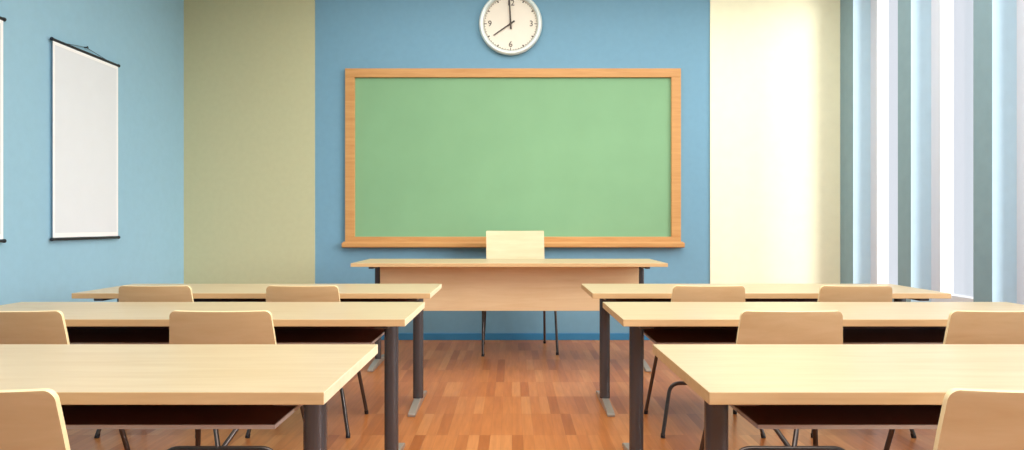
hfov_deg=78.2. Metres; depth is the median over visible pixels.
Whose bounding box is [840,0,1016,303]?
wall
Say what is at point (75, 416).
tray
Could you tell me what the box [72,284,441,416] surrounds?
desk
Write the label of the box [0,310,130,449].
chair
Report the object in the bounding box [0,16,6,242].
chart
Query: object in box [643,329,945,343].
tray
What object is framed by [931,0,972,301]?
window
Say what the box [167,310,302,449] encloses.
chair
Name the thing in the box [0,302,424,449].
desk
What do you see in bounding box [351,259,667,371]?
desk
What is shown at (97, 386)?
desk
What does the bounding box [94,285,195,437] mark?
chair
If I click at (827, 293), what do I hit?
chair
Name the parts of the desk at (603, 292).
leg, panel, leg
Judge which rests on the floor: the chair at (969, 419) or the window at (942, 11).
the chair at (969, 419)
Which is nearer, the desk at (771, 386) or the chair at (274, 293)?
the desk at (771, 386)
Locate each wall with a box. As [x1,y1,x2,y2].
[0,0,183,304]
[184,0,314,283]
[315,0,709,332]
[710,0,839,283]
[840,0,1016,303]
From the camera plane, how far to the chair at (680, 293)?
3.44 m
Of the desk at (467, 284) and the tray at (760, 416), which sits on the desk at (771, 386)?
the tray at (760, 416)
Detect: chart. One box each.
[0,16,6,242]
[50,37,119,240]
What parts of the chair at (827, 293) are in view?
backrest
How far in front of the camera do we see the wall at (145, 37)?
4.93 m
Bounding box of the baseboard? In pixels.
[381,333,649,339]
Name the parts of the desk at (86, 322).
panel, leg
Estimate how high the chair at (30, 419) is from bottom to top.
0.814 m
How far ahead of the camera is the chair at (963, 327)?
2.44 m
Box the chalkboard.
[342,68,684,247]
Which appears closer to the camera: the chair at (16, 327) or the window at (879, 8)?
the chair at (16, 327)
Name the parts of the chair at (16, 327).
backrest, leg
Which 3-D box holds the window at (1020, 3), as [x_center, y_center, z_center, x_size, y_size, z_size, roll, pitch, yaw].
[3.473,-0.918,3.922,0.105,3.120,0.695,0,0,0]
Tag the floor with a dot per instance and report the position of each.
(521, 394)
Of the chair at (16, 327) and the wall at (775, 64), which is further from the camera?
the wall at (775, 64)
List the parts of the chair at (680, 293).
leg, leg, backrest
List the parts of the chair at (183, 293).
backrest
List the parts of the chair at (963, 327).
leg, backrest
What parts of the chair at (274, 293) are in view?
backrest, leg, leg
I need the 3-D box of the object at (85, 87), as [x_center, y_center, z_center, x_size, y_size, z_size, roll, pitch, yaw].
[-3.236,-0.624,4.796,0.039,1.476,0.763,0,0,0]
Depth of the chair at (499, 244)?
5.95 m
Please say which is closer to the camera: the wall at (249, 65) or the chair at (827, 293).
the chair at (827, 293)
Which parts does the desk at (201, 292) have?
panel, leg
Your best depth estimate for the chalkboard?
6.24 m
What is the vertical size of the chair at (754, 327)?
0.814 m
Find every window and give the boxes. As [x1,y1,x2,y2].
[871,0,894,284]
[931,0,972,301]
[1017,0,1023,304]
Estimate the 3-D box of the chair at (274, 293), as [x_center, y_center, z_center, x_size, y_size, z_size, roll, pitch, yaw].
[-1.149,0.738,3.595,0.564,0.814,0.456,0,0,0]
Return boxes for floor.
[66,340,936,449]
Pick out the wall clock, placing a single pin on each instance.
(508, 27)
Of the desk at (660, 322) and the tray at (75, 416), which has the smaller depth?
the tray at (75, 416)
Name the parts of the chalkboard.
frame rail, frame rail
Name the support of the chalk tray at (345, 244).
on the chalkboard
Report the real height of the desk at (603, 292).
0.740 m
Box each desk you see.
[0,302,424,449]
[0,344,377,449]
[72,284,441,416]
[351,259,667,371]
[581,284,950,416]
[603,302,1023,449]
[653,344,1023,449]
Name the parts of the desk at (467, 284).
leg, modesty panel, leg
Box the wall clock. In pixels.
[479,0,541,54]
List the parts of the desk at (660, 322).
leg, panel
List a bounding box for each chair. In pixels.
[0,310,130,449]
[0,388,69,449]
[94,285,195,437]
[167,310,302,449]
[245,285,368,437]
[481,231,558,356]
[644,285,765,437]
[699,310,844,449]
[811,285,916,437]
[883,310,1023,449]
[933,388,1023,449]
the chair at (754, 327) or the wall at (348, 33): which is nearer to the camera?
the chair at (754, 327)
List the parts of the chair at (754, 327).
leg, leg, backrest, leg, leg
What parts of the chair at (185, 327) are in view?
leg, leg, backrest, leg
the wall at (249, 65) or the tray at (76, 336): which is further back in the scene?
the wall at (249, 65)
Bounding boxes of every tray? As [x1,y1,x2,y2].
[61,405,301,428]
[67,329,383,343]
[342,242,684,247]
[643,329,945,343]
[729,405,941,428]
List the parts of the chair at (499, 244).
leg, leg, backrest, leg, leg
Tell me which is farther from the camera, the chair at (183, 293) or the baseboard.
the baseboard

